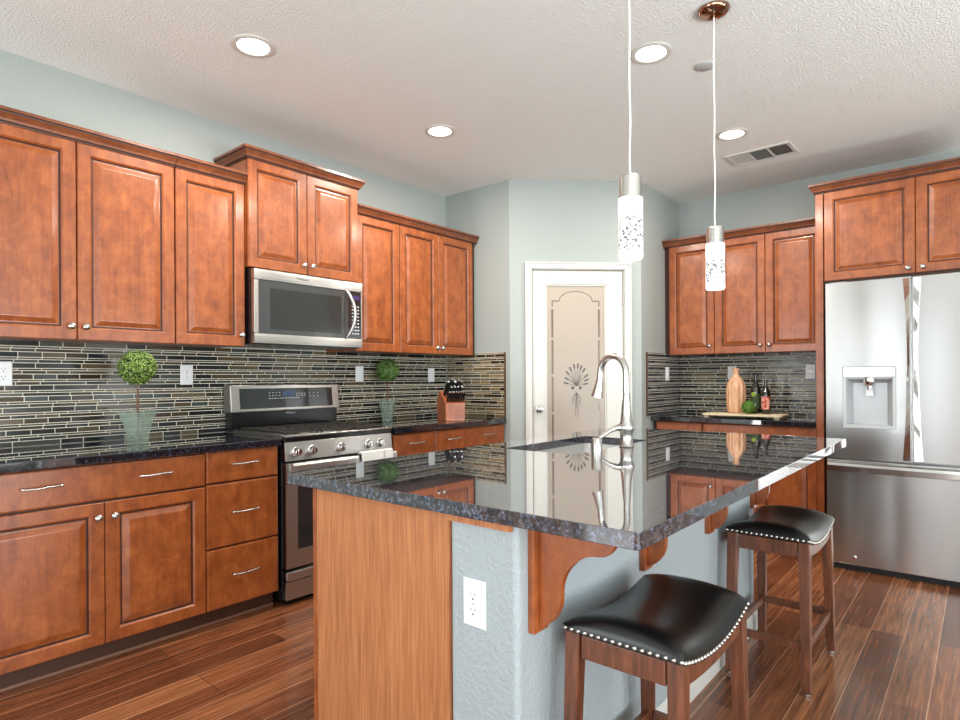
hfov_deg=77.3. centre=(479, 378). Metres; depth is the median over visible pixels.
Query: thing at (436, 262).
upper cabinet
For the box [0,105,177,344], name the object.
upper cabinet
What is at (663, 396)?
tile backsplash
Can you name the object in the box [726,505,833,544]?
seat cushion
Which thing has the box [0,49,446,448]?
wall
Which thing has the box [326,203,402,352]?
upper cabinet
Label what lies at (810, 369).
electrical outlet
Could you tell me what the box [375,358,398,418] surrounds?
potted topiary
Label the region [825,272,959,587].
refrigerator
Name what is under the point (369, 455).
dish towel
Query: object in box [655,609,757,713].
baseboard
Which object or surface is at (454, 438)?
base cabinet
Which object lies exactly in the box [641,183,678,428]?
wall
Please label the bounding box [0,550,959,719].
floor
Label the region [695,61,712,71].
sprinkler cover
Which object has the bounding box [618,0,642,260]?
pendant light
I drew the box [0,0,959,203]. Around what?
ceiling
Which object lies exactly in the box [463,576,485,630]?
electrical outlet
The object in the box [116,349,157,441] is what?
potted topiary
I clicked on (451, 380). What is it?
kitchen knife
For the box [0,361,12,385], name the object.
electrical outlet
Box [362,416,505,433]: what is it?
countertop
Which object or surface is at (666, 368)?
light switch
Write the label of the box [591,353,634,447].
kitchen faucet
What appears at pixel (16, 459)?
countertop
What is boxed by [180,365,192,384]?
electrical outlet
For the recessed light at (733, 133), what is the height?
0.008 m
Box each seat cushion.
[563,574,748,666]
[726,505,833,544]
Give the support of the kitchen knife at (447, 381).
in the knife block
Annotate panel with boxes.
[313,488,452,719]
[815,194,828,553]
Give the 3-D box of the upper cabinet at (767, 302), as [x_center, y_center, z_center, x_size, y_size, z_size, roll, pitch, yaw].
[2.309,-0.693,4.759,0.786,0.978,0.385,0,0,40]
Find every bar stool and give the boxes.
[562,574,749,719]
[725,505,835,696]
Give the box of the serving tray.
[702,412,788,418]
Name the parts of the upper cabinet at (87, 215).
cabinet door, knob, knob, crown molding, cabinet door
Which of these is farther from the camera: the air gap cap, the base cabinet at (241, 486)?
the base cabinet at (241, 486)
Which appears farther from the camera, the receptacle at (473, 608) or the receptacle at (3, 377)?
the receptacle at (3, 377)
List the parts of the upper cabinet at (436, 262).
cabinet door, crown molding, cabinet door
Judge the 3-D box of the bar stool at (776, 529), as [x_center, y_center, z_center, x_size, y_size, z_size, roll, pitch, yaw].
[1.302,0.903,2.589,0.325,0.638,0.504,0,0,40]
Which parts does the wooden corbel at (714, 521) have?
plate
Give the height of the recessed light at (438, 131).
0.008 m
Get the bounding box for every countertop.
[0,432,280,472]
[287,427,845,550]
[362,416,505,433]
[651,412,815,427]
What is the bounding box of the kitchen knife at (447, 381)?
[443,380,449,395]
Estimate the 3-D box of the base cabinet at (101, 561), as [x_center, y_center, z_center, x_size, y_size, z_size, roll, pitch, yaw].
[-1.861,0.804,2.788,0.663,0.874,0.906,0,0,40]
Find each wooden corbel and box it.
[528,530,617,634]
[639,537,667,570]
[705,506,727,533]
[750,485,769,508]
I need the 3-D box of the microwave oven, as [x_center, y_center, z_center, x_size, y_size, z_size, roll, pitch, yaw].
[-1.156,-0.410,3.773,0.482,0.430,0.766,0,0,40]
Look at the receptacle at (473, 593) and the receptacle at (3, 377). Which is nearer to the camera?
the receptacle at (473, 593)
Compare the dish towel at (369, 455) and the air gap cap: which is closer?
the air gap cap
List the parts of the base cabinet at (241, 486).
shoe molding, drawer, drawer, drawer, pull, pull, pull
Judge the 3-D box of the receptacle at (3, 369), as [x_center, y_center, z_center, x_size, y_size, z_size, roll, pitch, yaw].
[-2.243,-0.042,2.825,0.002,0.034,0.027,0,0,40]
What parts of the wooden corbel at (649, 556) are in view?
plate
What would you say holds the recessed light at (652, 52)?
in the ceiling
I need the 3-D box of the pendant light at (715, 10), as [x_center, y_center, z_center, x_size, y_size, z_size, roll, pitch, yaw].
[1.002,-0.977,2.562,0.130,1.196,0.130,0,0,40]
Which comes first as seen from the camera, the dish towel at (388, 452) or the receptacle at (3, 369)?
the receptacle at (3, 369)
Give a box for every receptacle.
[0,366,6,372]
[0,374,6,381]
[469,589,477,602]
[469,604,477,617]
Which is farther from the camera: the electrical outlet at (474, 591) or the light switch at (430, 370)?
the light switch at (430, 370)
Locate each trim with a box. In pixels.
[445,514,512,532]
[525,261,631,438]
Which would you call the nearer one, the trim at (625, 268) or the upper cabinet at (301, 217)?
the upper cabinet at (301, 217)
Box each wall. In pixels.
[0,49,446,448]
[446,180,510,441]
[452,495,753,719]
[509,179,641,440]
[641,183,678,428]
[679,149,959,416]
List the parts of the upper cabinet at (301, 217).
cabinet door, crown molding, cabinet door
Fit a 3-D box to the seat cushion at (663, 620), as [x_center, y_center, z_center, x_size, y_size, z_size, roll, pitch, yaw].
[0.485,0.633,1.615,0.316,0.089,0.470,0,0,40]
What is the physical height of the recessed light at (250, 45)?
0.008 m
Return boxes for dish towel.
[358,449,383,461]
[382,448,392,457]
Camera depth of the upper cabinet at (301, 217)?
3.64 m
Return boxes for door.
[532,270,623,437]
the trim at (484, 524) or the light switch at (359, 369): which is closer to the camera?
the trim at (484, 524)
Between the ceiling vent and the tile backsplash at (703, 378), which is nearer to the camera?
the ceiling vent
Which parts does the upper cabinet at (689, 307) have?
crown molding, cabinet door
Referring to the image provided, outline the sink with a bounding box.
[538,443,619,453]
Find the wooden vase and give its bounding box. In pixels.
[726,368,745,412]
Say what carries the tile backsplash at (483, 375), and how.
attached to the wall at (483, 212)
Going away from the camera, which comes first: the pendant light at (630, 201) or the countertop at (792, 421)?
the pendant light at (630, 201)
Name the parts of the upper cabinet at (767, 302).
cabinet door, crown molding, cabinet door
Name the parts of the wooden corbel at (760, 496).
plate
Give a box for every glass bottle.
[750,375,760,413]
[761,380,770,413]
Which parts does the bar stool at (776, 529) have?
leg, leg, rail, nailhead trim, leg, rail, leg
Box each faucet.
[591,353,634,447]
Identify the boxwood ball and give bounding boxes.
[741,400,755,413]
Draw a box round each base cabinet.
[0,453,205,691]
[200,446,277,627]
[391,430,434,456]
[433,424,503,450]
[653,421,702,430]
[703,423,816,543]
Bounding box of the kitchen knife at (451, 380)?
[446,378,452,393]
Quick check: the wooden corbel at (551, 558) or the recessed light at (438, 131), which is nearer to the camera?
the wooden corbel at (551, 558)
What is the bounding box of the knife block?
[437,391,464,421]
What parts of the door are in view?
knob, glass pane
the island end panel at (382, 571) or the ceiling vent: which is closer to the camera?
the island end panel at (382, 571)
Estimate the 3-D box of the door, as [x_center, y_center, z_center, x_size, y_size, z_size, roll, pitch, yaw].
[0.792,0.177,4.782,0.744,2.077,0.099,0,0,-5]
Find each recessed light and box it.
[231,34,274,57]
[425,125,454,137]
[630,42,671,63]
[716,128,748,140]
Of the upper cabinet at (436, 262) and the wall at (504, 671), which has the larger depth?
the upper cabinet at (436, 262)
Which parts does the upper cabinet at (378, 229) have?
cabinet door, crown molding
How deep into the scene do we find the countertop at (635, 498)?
1.89 m
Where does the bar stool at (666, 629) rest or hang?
on the floor
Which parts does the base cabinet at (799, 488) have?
drawer, cabinet door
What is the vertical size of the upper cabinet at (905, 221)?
0.682 m
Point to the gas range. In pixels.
(303, 416)
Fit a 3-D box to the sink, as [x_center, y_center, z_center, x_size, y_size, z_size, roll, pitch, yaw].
[0.481,0.460,2.872,0.392,0.214,0.770,0,0,40]
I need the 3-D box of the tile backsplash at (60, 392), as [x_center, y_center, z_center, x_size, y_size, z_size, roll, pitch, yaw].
[-1.379,0.067,3.872,0.010,0.512,3.377,0,0,40]
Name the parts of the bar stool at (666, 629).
leg, rail, leg, nailhead trim, leg, rail, leg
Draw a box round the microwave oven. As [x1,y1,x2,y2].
[236,268,361,350]
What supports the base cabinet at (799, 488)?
on the floor
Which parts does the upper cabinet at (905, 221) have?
cabinet door, crown molding, cabinet door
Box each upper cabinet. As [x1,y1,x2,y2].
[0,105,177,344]
[150,154,247,347]
[213,143,365,282]
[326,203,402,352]
[373,216,478,355]
[662,234,724,355]
[714,217,815,353]
[808,157,959,283]
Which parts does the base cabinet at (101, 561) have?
pull, cabinet door, knob, shoe molding, drawer, knob, cabinet door, pull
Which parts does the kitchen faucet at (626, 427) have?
lever handle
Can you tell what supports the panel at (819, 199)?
on the floor
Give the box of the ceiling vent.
[724,141,798,166]
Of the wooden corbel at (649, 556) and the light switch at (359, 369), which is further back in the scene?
the light switch at (359, 369)
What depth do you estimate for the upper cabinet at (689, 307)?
5.03 m
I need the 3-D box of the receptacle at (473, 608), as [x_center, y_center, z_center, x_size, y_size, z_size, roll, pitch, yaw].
[-0.017,0.598,1.540,0.027,0.034,0.002,0,0,40]
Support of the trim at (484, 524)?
attached to the wall at (504, 671)
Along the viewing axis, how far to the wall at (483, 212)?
4.86 m
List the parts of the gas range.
display panel, knob, storage drawer, toe panel, knob, oven door, control panel, knob, handle, knob, knob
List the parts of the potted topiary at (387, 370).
stem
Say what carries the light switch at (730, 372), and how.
attached to the tile backsplash at (703, 378)
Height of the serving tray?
0.027 m
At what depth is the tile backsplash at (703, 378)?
5.04 m
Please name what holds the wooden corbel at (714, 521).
attached to the wall at (504, 671)
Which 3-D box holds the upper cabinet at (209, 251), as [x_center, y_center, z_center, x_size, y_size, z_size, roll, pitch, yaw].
[-1.573,-0.669,3.361,0.378,0.978,0.384,0,0,40]
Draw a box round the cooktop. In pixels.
[226,426,391,438]
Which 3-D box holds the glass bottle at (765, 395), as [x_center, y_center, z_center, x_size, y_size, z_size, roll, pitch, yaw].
[2.216,0.144,4.652,0.066,0.262,0.067,0,0,40]
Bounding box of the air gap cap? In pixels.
[591,437,601,454]
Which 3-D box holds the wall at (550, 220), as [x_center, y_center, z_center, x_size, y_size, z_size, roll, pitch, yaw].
[0.764,-0.175,4.838,1.066,2.800,0.110,0,0,-5]
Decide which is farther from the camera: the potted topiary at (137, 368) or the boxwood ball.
the boxwood ball
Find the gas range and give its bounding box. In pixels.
[224,384,396,603]
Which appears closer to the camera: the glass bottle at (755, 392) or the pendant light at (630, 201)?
the pendant light at (630, 201)
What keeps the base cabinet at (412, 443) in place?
on the floor
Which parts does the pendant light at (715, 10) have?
cord, lamp shade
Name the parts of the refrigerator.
door, dispenser spout, freezer drawer, handle, handle, handle, door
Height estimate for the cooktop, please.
0.024 m
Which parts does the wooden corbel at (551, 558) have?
plate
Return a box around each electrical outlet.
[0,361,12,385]
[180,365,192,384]
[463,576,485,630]
[805,364,815,378]
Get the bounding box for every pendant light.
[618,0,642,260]
[698,0,729,290]
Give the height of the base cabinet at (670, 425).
0.874 m
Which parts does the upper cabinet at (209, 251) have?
cabinet door, crown molding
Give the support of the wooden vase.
on the serving tray
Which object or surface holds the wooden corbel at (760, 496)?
attached to the wall at (504, 671)
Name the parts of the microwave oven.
door, handle, control panel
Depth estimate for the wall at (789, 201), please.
4.96 m
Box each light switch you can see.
[355,366,363,381]
[428,368,433,381]
[665,367,668,380]
[728,366,736,379]
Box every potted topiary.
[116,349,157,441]
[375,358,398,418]
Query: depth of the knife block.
4.46 m
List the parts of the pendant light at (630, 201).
cord, lamp shade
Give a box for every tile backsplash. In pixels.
[0,340,445,447]
[447,352,505,417]
[646,352,680,415]
[680,352,815,415]
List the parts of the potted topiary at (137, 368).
stem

